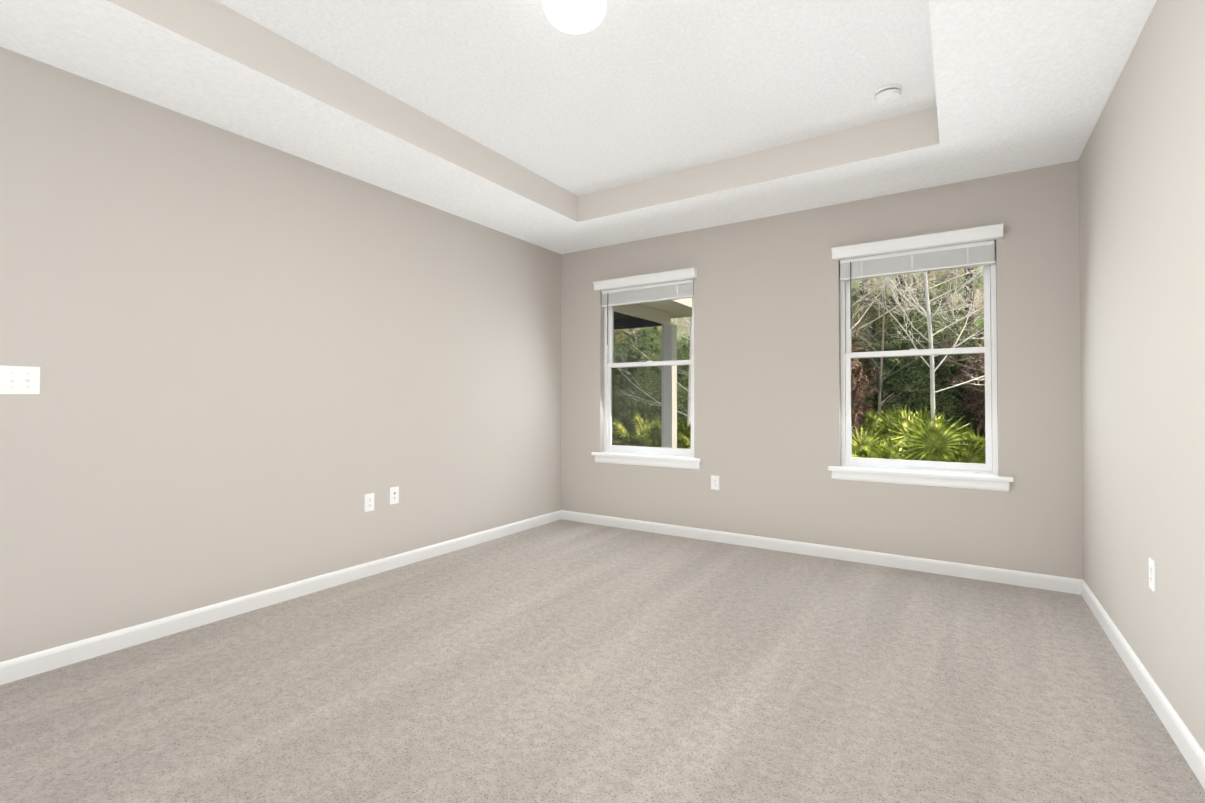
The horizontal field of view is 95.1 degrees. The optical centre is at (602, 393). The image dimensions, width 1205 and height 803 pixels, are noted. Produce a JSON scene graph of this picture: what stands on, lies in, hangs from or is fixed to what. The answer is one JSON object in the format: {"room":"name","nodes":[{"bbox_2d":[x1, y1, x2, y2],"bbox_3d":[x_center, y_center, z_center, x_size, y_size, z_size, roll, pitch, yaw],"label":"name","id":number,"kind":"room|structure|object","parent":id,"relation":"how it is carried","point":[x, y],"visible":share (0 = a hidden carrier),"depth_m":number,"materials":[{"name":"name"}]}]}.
{"room":"empty bedroom","nodes":[
{"label":"empty bedroom","id":0,"kind":"room"},
{"bbox_2d":[0,47,560,661],"bbox_3d":[-1.872,-0.276,3.496,0.120,3.040,5.550,-1,-1,33],"label":"wall","id":1,"kind":"structure","parent":0,"point":[262,367],"depth_m":3.05,"materials":[{"name":"grey paint"}]},
{"bbox_2d":[0,365,39,394],"bbox_3d":[-2.510,-0.057,2.377,0.019,0.122,0.122,-1,-1,33],"label":"light switch","id":2,"kind":"object","parent":1,"relation":"attached to","point":[19,379],"visible":1,"depth_m":2.38,"materials":[{"name":"white plastic"}]},
{"bbox_2d":[0,510,559,684],"bbox_3d":[-1.837,1.197,3.403,0.014,0.092,5.230,-1,-1,33],"label":"baseboard","id":3,"kind":"structure","parent":1,"relation":"attached to","point":[110,642],"depth_m":3.02,"materials":[{"name":"white wood"}]},
{"bbox_2d":[364,493,373,511],"bbox_3d":[-1.600,0.749,3.783,0.007,0.120,0.074,-1,-1,33],"label":"electrical outlet","id":4,"kind":"object","parent":1,"relation":"attached to","point":[368,502],"visible":1,"depth_m":3.78,"materials":[{"name":"white plastic"}]},
{"bbox_2d":[389,486,398,504],"bbox_3d":[-1.488,0.732,3.947,0.017,0.120,0.074,-1,-1,33],"label":"electrical outlet","id":5,"kind":"object","parent":1,"relation":"attached to","point":[394,495],"visible":1,"depth_m":3.94,"materials":[{"name":"white plastic"}]},
{"bbox_2d":[0,0,1156,253],"bbox_3d":[-0.145,-1.633,2.352,4.045,0.320,5.230,-1,-1,33],"label":"ceiling","id":6,"kind":"structure","parent":0,"point":[622,122],"depth_m":2.91,"materials":[{"name":"paint"}]},
{"bbox_2d":[543,0,605,33],"bbox_3d":[-0.116,-1.624,2.327,0.266,0.138,0.266,-1,-1,33],"label":"ceiling light","id":7,"kind":"object","parent":6,"relation":"attached to","point":[575,16],"visible":1,"depth_m":2.29,"materials":[{"name":"white"}]},
{"bbox_2d":[874,85,901,103],"bbox_3d":[1.593,-1.657,3.074,0.140,0.050,0.140,-1,-1,33],"label":"smoke detector","id":8,"kind":"object","parent":6,"relation":"attached to","point":[888,94],"visible":1,"depth_m":3.04,"materials":[{"name":"white plastic"}]},
{"bbox_2d":[0,519,1204,802],"bbox_3d":[-0.123,1.327,2.340,4.285,0.200,5.550,-1,-1,33],"label":"floor","id":9,"kind":"structure","parent":0,"point":[564,661],"depth_m":2.23,"materials":[{"name":"carpet"}]},
{"bbox_2d":[561,161,1083,579],"bbox_3d":[1.329,-0.258,4.611,4.045,3.040,0.200,-1,-1,33],"label":"wall","id":10,"kind":"structure","parent":0,"point":[767,384],"depth_m":4.26,"materials":[{"name":"grey paint"}]},
{"bbox_2d":[591,298,701,469],"bbox_3d":[0.419,-0.168,5.141,1.130,1.674,0.197,-1,-1,33],"label":"window","id":11,"kind":"structure","parent":10,"relation":"in","point":[678,457],"depth_m":5.19,"materials":[{"name":"white plastic"}]},
{"bbox_2d":[593,267,697,344],"bbox_3d":[0.387,-0.777,5.099,1.050,0.612,0.138,-1,-1,33],"label":"window blind","id":12,"kind":"object","parent":11,"relation":"attached to","point":[647,292],"visible":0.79,"depth_m":5.08,"materials":[{"name":"white plastic"}]},
{"bbox_2d":[711,475,718,489],"bbox_3d":[0.963,0.763,4.708,0.074,0.120,0.007,-1,-1,33],"label":"electrical outlet","id":13,"kind":"object","parent":10,"relation":"attached to","point":[714,482],"visible":1,"depth_m":4.71,"materials":[{"name":"white plastic"}]},
{"bbox_2d":[560,510,1075,593],"bbox_3d":[1.273,1.214,4.497,3.990,0.092,0.014,-1,-1,33],"label":"baseboard","id":14,"kind":"structure","parent":10,"relation":"attached to","point":[1005,576],"depth_m":4.12,"materials":[{"name":"white wood"}]},
{"bbox_2d":[828,242,1013,491],"bbox_3d":[2.237,-0.186,3.965,1.130,1.674,0.197,-1,-1,33],"label":"window","id":15,"kind":"structure","parent":10,"relation":"in","point":[977,476],"depth_m":3.89,"materials":[{"name":"white plastic"}]},
{"bbox_2d":[831,224,1002,328],"bbox_3d":[2.204,-0.795,3.923,1.050,0.612,0.138,-1,-1,33],"label":"window blind","id":16,"kind":"object","parent":15,"relation":"attached to","point":[947,256],"visible":1,"depth_m":3.90,"materials":[{"name":"white plastic"}]},
{"bbox_2d":[1078,0,1204,751],"bbox_3d":[1.625,-0.310,1.234,0.120,3.040,5.550,-1,-1,33],"label":"wall","id":17,"kind":"structure","parent":0,"point":[1141,178],"depth_m":2.17,"materials":[{"name":"grey paint"}]},
{"bbox_2d":[1076,579,1204,789],"bbox_3d":[1.547,1.164,1.215,0.014,0.092,5.230,-1,-1,33],"label":"baseboard","id":18,"kind":"structure","parent":17,"relation":"attached to","point":[1192,752],"depth_m":2.16,"materials":[{"name":"white wood"}]},
{"bbox_2d":[1149,557,1155,592],"bbox_3d":[2.166,0.715,2.173,0.007,0.120,0.074,-1,-1,33],"label":"electrical outlet","id":19,"kind":"object","parent":17,"relation":"attached to","point":[1152,574],"visible":1,"depth_m":2.16,"materials":[{"name":"white plastic"}]},
{"label":"outside","id":20,"kind":"structure","parent":0,"visible":0},
{"bbox_3d":[10.964,1.789,19.518,64.000,0.300,35.350,-1,-1,33],"label":"ground","id":21,"kind":"structure","parent":20,"visible":0},
{"bbox_2d":[613,327,647,444],"bbox_3d":[0.371,-0.216,15.316,3.963,4.756,3.397,-1,-1,33],"label":"bush","id":22,"kind":"object","parent":21,"relation":"on","point":[618,338],"depth_m":14.11,"materials":[{"name":"green plant"}]},
{"bbox_2d":[612,412,661,446],"bbox_3d":[0.797,0.920,10.663,1.590,1.178,1.914,-1,-1,33],"label":"bush","id":23,"kind":"object","parent":21,"relation":"on","point":[644,437],"depth_m":10.69,"materials":[{"name":"green plant"}]},
{"bbox_2d":[612,327,689,448],"bbox_3d":[1.309,0.025,12.697,3.223,3.644,3.067,-1,-1,33],"label":"bush","id":24,"kind":"object","parent":21,"relation":"on","point":[682,380],"depth_m":11.72,"materials":[{"name":"green plant"}]},
{"bbox_2d":[612,298,691,447],"bbox_3d":[-1.881,0.106,8.475,6.450,2.730,2.790,-1,-1,33],"label":"lanai","id":25,"kind":"object","parent":21,"relation":"on","point":[671,309],"depth_m":7.63,"materials":[{"name":"white"}]},
{"bbox_2d":[614,317,691,425],"bbox_3d":[1.657,-1.485,11.264,3.316,6.036,3.521,-1,-1,33],"label":"bare tree","id":26,"kind":"object","parent":21,"relation":"on","point":[688,415],"depth_m":11.16,"materials":[{"name":"white plant"}]},
{"bbox_2d":[623,317,689,355],"bbox_3d":[1.714,-2.078,13.522,3.975,7.294,3.942,-1,-1,33],"label":"bare tree","id":27,"kind":"object","parent":21,"relation":"on","point":[675,321],"depth_m":13.11,"materials":[{"name":"white plant"}]},
{"bbox_2d":[647,417,690,448],"bbox_3d":[1.550,0.921,9.609,1.933,1.146,1.995,-1,-1,33],"label":"bush","id":28,"kind":"object","parent":21,"relation":"on","point":[686,433],"depth_m":9.47,"materials":[{"name":"green plant"}]},
{"bbox_2d":[680,320,689,345],"bbox_3d":[3.581,-0.478,14.722,3.660,5.140,3.227,-1,-1,33],"label":"bush","id":29,"kind":"object","parent":21,"relation":"on","point":[685,343],"depth_m":14.66,"materials":[{"name":"green plant"}]},
{"bbox_2d":[679,433,690,447],"bbox_3d":[1.895,0.849,8.531,1.807,1.257,1.592,-1,-1,33],"label":"bush","id":30,"kind":"object","parent":21,"relation":"on","point":[688,441],"depth_m":8.76,"materials":[{"name":"green plant"}]},
{"bbox_2d":[860,279,867,294],"bbox_3d":[7.827,-4.009,16.582,3.520,11.248,3.228,-1,-1,33],"label":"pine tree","id":31,"kind":"object","parent":21,"relation":"on","point":[863,288],"depth_m":16.41,"materials":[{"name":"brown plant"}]},
{"bbox_2d":[851,329,879,437],"bbox_3d":[3.738,0.179,9.981,2.253,3.244,2.428,-1,-1,33],"label":"bush","id":32,"kind":"object","parent":21,"relation":"on","point":[858,377],"depth_m":9.44,"materials":[{"name":"plant"}]},
{"bbox_2d":[852,411,890,457],"bbox_3d":[3.700,0.849,8.191,2.090,1.246,1.797,-1,-1,33],"label":"bush","id":33,"kind":"object","parent":21,"relation":"on","point":[871,423],"depth_m":7.90,"materials":[{"name":"green plant"}]},
{"bbox_2d":[851,423,909,457],"bbox_3d":[3.334,0.928,7.275,1.754,1.060,1.891,-1,-1,33],"label":"bush","id":34,"kind":"object","parent":21,"relation":"on","point":[857,449],"depth_m":7.53,"materials":[{"name":"green plant"}]},
{"bbox_2d":[855,405,943,435],"bbox_3d":[4.863,0.837,9.208,1.901,1.301,1.736,-1,-1,33],"label":"bush","id":35,"kind":"object","parent":21,"relation":"on","point":[885,419],"depth_m":8.98,"materials":[{"name":"green plant"}]},
{"bbox_2d":[896,275,904,289],"bbox_3d":[6.871,-3.219,13.473,3.484,9.574,3.348,-1,-1,33],"label":"pine tree","id":36,"kind":"object","parent":21,"relation":"on","point":[902,283],"depth_m":13.22,"materials":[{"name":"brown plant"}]},
{"bbox_2d":[867,403,949,443],"bbox_3d":[4.374,0.802,8.057,1.868,1.335,1.954,-1,-1,33],"label":"bush","id":37,"kind":"object","parent":21,"relation":"on","point":[884,433],"depth_m":7.86,"materials":[{"name":"green plant"}]},
{"bbox_2d":[851,268,972,332],"bbox_3d":[5.111,-2.814,11.132,6.108,8.692,5.813,-1,-1,33],"label":"bare tree","id":38,"kind":"object","parent":21,"relation":"on","point":[879,300],"depth_m":10.81,"materials":[{"name":"white plant"}]},
{"bbox_2d":[851,283,973,433],"bbox_3d":[6.675,-0.318,12.889,3.509,4.814,3.519,-1,-1,33],"label":"bush","id":39,"kind":"object","parent":21,"relation":"on","point":[878,323],"depth_m":11.98,"materials":[{"name":"green plant"}]},
{"bbox_2d":[851,269,983,377],"bbox_3d":[6.596,-2.027,11.936,3.570,7.147,4.675,-1,-1,33],"label":"bare tree","id":40,"kind":"object","parent":21,"relation":"on","point":[862,313],"depth_m":11.50,"materials":[{"name":"grey plant"}]},
{"bbox_2d":[851,269,983,415],"bbox_3d":[4.876,-1.804,9.709,3.489,6.628,3.501,-1,-1,33],"label":"bare tree","id":41,"kind":"object","parent":21,"relation":"on","point":[880,376],"depth_m":9.42,"materials":[{"name":"grey plant"}]},
{"bbox_2d":[851,266,983,346],"bbox_3d":[6.900,-1.968,10.784,4.792,6.990,4.471,-1,-1,33],"label":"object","id":42,"kind":"object","parent":21,"relation":"on","point":[931,304],"depth_m":10.70,"materials":[{"name":"white plant"}]},
{"bbox_2d":[851,268,983,338],"bbox_3d":[7.361,-2.462,12.896,4.377,8.041,4.579,-1,-1,33],"label":"bare tree","id":43,"kind":"object","parent":21,"relation":"on","point":[929,290],"depth_m":12.68,"materials":[{"name":"grey plant"}]},
{"bbox_2d":[852,405,985,463],"bbox_3d":[3.666,0.778,6.509,2.007,1.335,1.919,-1,-1,33],"label":"bush","id":44,"kind":"object","parent":21,"relation":"on","point":[944,449],"depth_m":6.33,"materials":[{"name":"green plant"}]},
{"bbox_2d":[851,266,990,425],"bbox_3d":[4.460,-2.574,7.530,5.590,8.099,4.467,-1,-1,33],"label":"bare tree","id":45,"kind":"object","parent":21,"relation":"on","point":[883,280],"depth_m":7.58,"materials":[{"name":"white plant"}]},
{"bbox_2d":[864,281,983,438],"bbox_3d":[6.454,-0.088,10.600,2.624,4.015,2.580,-1,-1,33],"label":"tree","id":46,"kind":"object","parent":21,"relation":"on","point":[919,396],"depth_m":9.94,"materials":[{"name":"plant"}]},
{"bbox_2d":[868,267,990,392],"bbox_3d":[6.050,-1.253,8.523,3.361,5.492,2.971,-1,-1,33],"label":"bare tree","id":47,"kind":"object","parent":21,"relation":"on","point":[973,358],"depth_m":8.68,"materials":[{"name":"grey plant"}]},
{"bbox_2d":[889,267,983,336],"bbox_3d":[8.018,-2.590,9.946,5.242,8.210,4.578,-1,-1,33],"label":"bare tree","id":48,"kind":"object","parent":21,"relation":"on","point":[961,286],"depth_m":10.99,"materials":[{"name":"grey plant"}]},
{"bbox_2d":[927,267,973,322],"bbox_3d":[8.998,-3.435,14.000,3.522,10.022,3.439,-1,-1,33],"label":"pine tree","id":49,"kind":"object","parent":21,"relation":"on","point":[971,275],"depth_m":13.73,"materials":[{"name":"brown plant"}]},
{"bbox_2d":[942,337,984,441],"bbox_3d":[6.943,0.118,8.614,2.784,3.524,2.413,-1,-1,33],"label":"bush","id":50,"kind":"object","parent":21,"relation":"on","point":[977,397],"depth_m":8.94,"materials":[{"name":"plant"}]},
{"bbox_2d":[952,423,985,460],"bbox_3d":[4.566,0.866,6.661,1.445,1.165,1.485,-1,-1,33],"label":"bush","id":51,"kind":"object","parent":21,"relation":"on","point":[977,439],"depth_m":6.25,"materials":[{"name":"green plant"}]},
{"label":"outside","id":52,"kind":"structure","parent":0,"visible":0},
{"bbox_2d":[639,266,983,342],"bbox_3d":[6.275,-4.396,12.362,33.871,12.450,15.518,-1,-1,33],"label":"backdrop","id":53,"kind":"structure","parent":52,"point":[937,291],"depth_m":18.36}
]}

